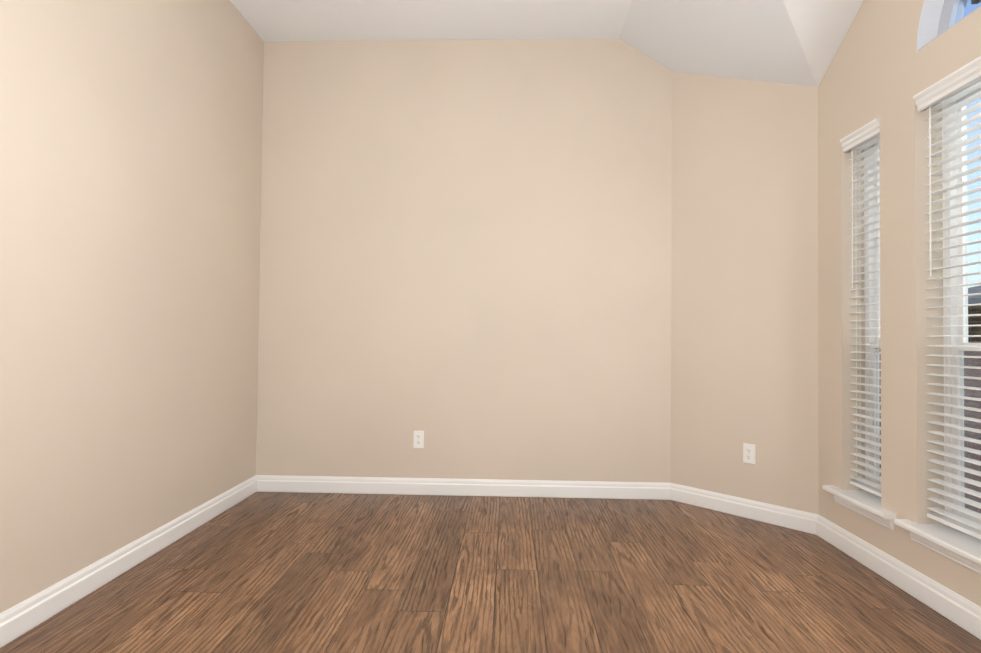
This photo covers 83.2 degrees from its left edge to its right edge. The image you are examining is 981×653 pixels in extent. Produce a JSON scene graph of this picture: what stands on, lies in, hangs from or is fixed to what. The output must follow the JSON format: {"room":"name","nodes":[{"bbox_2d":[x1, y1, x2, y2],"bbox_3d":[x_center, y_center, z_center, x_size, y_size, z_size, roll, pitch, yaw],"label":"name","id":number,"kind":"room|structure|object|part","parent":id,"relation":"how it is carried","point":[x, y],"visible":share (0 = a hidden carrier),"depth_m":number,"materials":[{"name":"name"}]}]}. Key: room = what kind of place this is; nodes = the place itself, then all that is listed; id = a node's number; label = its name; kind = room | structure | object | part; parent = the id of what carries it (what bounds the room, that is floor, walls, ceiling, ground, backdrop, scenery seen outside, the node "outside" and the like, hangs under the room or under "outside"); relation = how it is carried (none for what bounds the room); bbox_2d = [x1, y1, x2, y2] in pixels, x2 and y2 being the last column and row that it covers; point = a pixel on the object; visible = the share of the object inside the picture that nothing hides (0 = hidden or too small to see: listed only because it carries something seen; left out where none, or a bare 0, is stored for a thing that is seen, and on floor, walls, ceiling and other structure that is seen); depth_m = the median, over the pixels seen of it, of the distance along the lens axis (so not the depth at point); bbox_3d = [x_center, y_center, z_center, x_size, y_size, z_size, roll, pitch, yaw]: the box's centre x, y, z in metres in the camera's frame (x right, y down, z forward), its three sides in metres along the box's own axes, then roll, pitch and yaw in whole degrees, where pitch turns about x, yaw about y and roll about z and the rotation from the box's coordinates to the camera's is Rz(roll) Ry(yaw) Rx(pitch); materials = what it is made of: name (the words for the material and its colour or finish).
{"room":"empty room","nodes":[
{"label":"empty room","id":0,"kind":"room"},
{"bbox_2d":[0,0,263,612],"bbox_3d":[-1.722,-0.572,1.274,0.160,3.250,5.267,1,-1,2],"label":"wall","id":1,"kind":"structure","parent":0,"point":[130,169],"depth_m":2.41,"materials":[{"name":"beige paint"}]},
{"bbox_2d":[0,475,980,647],"bbox_3d":[0.026,1.016,1.184,3.371,0.107,4.947,1,-1,2],"label":"baseboard","id":2,"kind":"structure","parent":1,"relation":"attached to","point":[24,616],"depth_m":3.04,"materials":[{"name":"white"}]},
{"bbox_2d":[230,0,631,41],"bbox_3d":[0.063,-2.130,1.247,3.701,0.300,5.267,1,-1,2],"label":"ceiling","id":3,"kind":"structure","parent":0,"point":[329,20],"depth_m":3.49,"materials":[{"name":"white paint"}]},
{"bbox_2d":[256,39,671,482],"bbox_3d":[-0.200,-0.506,3.778,3.038,3.250,0.160,1,-1,2],"label":"wall","id":4,"kind":"structure","parent":0,"point":[465,256],"depth_m":3.70,"materials":[{"name":"beige paint"}]},
{"bbox_2d":[413,431,423,447],"bbox_3d":[-0.478,0.752,3.677,0.070,0.115,0.008,1,-1,2],"label":"electrical outlet","id":5,"kind":"object","parent":4,"relation":"attached to","point":[418,439],"visible":1,"depth_m":3.67,"materials":[{"name":"white plastic"}]},
{"bbox_2d":[0,492,980,652],"bbox_3d":[0.025,1.129,1.181,3.691,0.120,5.267,1,-1,2],"label":"floor","id":6,"kind":"structure","parent":0,"point":[275,572],"depth_m":2.31,"materials":[{"name":"brown wood"}]},
{"bbox_2d":[619,0,863,86],"bbox_3d":[1.309,-1.629,2.859,0.969,0.612,1.624,1,-1,2],"label":"ceiling","id":7,"kind":"structure","parent":0,"point":[796,42],"depth_m":3.05,"materials":[{"name":"white paint"}]},
{"bbox_2d":[671,72,818,514],"bbox_3d":[1.550,-0.496,3.389,0.160,3.250,1.068,2,-2,-43],"label":"wall","id":8,"kind":"structure","parent":0,"point":[744,307],"depth_m":3.30,"materials":[{"name":"beige paint"}]},
{"bbox_2d":[743,443,754,464],"bbox_3d":[1.523,0.750,3.257,0.008,0.115,0.070,2,-2,-43],"label":"electrical outlet","id":9,"kind":"object","parent":8,"relation":"attached to","point":[749,453],"visible":1,"depth_m":3.25,"materials":[{"name":"white plastic"}]},
{"bbox_2d":[818,0,980,606],"bbox_3d":[1.801,-0.545,0.840,0.170,3.250,4.633,1,-1,2],"label":"wall","id":10,"kind":"structure","parent":0,"point":[883,69],"depth_m":2.43,"materials":[{"name":"beige paint"}]},
{"bbox_2d":[822,485,895,530],"bbox_3d":[1.791,0.855,2.623,0.167,0.077,0.463,1,-1,2],"label":"window sill","id":11,"kind":"structure","parent":10,"relation":"attached to","point":[865,503],"depth_m":2.60,"materials":[{"name":"white wood"}]},
{"bbox_2d":[849,134,880,496],"bbox_3d":[1.870,-0.068,2.647,0.134,1.770,0.290,1,-1,2],"label":"window blind","id":12,"kind":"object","parent":10,"relation":"in","point":[871,483],"depth_m":2.73,"materials":[{"name":"white plastic"}]},
{"bbox_2d":[840,118,879,152],"bbox_3d":[1.788,-0.918,2.668,0.034,0.065,0.282,1,-1,2],"label":"blind valance","id":13,"kind":"object","parent":12,"relation":"attached to","point":[863,134],"visible":0.83,"depth_m":2.65,"materials":[{"name":"white"}]},
{"bbox_2d":[852,147,860,477],"bbox_3d":[1.801,-0.062,2.738,0.007,1.683,0.020,1,-1,-22],"label":"blind cord","id":14,"kind":"object","parent":13,"relation":"hanging from","point":[855,147],"depth_m":2.75,"materials":[{"name":"white fabric"}]},
{"bbox_2d":[859,145,860,467],"bbox_3d":[1.833,-0.062,2.742,0.002,1.683,0.002,1,-1,2],"label":"blind cord","id":15,"kind":"object","parent":13,"relation":"hanging from","point":[859,145],"depth_m":2.73,"materials":[{"name":"white fabric"}]},
{"bbox_2d":[866,148,867,478],"bbox_3d":[1.859,-0.062,2.729,0.002,1.683,0.002,1,-1,2],"label":"blind cord","id":16,"kind":"object","parent":13,"relation":"hanging from","point":[866,148],"depth_m":2.72,"materials":[{"name":"white fabric"}]},
{"bbox_2d":[877,135,879,435],"bbox_3d":[1.796,-0.066,2.559,0.011,1.683,0.022,0,-1,23],"label":"blind cord","id":17,"kind":"object","parent":13,"relation":"hanging from","point":[878,342],"depth_m":2.56,"materials":[{"name":"white fabric"}]},
{"bbox_3d":[1.910,-0.068,2.646,0.055,1.770,0.290,1,-1,2],"label":"frame","id":18,"kind":"part","parent":12,"relation":"part of","materials":[{"name":"white plastic"}]},
{"bbox_3d":[1.909,-0.069,2.646,0.026,1.648,0.170,1,-1,2],"label":"glass","id":19,"kind":"part","parent":12,"relation":"part of","materials":[{"name":"white"}]},
{"bbox_2d":[879,348,880,475],"bbox_3d":[1.927,0.423,2.635,0.002,0.712,0.214,1,-1,2],"label":"screen","id":20,"kind":"object","parent":12,"relation":"attached to","point":[880,393],"depth_m":2.74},
{"bbox_2d":[894,519,980,574],"bbox_3d":[1.765,0.838,1.837,0.167,0.077,0.972,1,-1,2],"label":"window sill","id":21,"kind":"structure","parent":10,"relation":"attached to","point":[956,545],"depth_m":2.11,"materials":[{"name":"white"}]},
{"bbox_2d":[917,0,980,50],"bbox_3d":[1.825,-1.361,1.880,0.128,0.424,0.848,1,-1,2],"label":"window","id":22,"kind":"structure","parent":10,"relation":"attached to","point":[952,13],"depth_m":2.22,"materials":[{"name":"grey plastic"}]},
{"label":"glass","id":23,"kind":"part","parent":22,"relation":"part of","materials":[{"name":"glass"}]},
{"bbox_2d":[925,78,980,539],"bbox_3d":[1.844,-0.084,1.853,0.134,1.770,0.860,1,-1,2],"label":"window blind","id":24,"kind":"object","parent":10,"relation":"in","point":[956,132],"depth_m":2.21,"materials":[{"name":"white plastic"}]},
{"bbox_2d":[913,56,980,111],"bbox_3d":[1.761,-0.934,1.873,0.034,0.065,0.852,1,-1,2],"label":"blind valance","id":25,"kind":"object","parent":24,"relation":"attached to","point":[956,80],"visible":1,"depth_m":2.12,"materials":[{"name":"white"}]},
{"bbox_2d":[929,98,958,519],"bbox_3d":[1.799,-0.073,2.197,0.086,1.683,0.038,-1,-2,44],"label":"blind cord","id":26,"kind":"object","parent":25,"relation":"hanging from","point":[943,262],"visible":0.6,"depth_m":2.18,"materials":[{"name":"white fabric"}]},
{"bbox_3d":[1.883,-0.084,1.852,0.055,1.770,0.860,1,-1,2],"label":"frame","id":27,"kind":"part","parent":24,"relation":"part of","materials":[{"name":"white plastic"}]},
{"bbox_3d":[1.883,-0.085,1.852,0.026,1.648,0.740,1,-1,2],"label":"glass","id":28,"kind":"part","parent":24,"relation":"part of","materials":[{"name":"white"}]},
{"bbox_2d":[964,341,980,513],"bbox_3d":[1.901,0.407,1.841,0.002,0.712,0.784,1,-1,2],"label":"screen","id":29,"kind":"object","parent":24,"relation":"attached to","point":[968,432],"depth_m":2.19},
{"label":"outside","id":30,"kind":"structure","parent":0,"visible":0},
{"bbox_2d":[880,0,980,512],"bbox_3d":[7.418,1.359,1.708,11.025,6.390,28.000,1,-1,2],"label":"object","id":31,"kind":"structure","parent":30,"point":[975,300],"depth_m":8.19,"materials":[{"name":"brick"}]}
]}

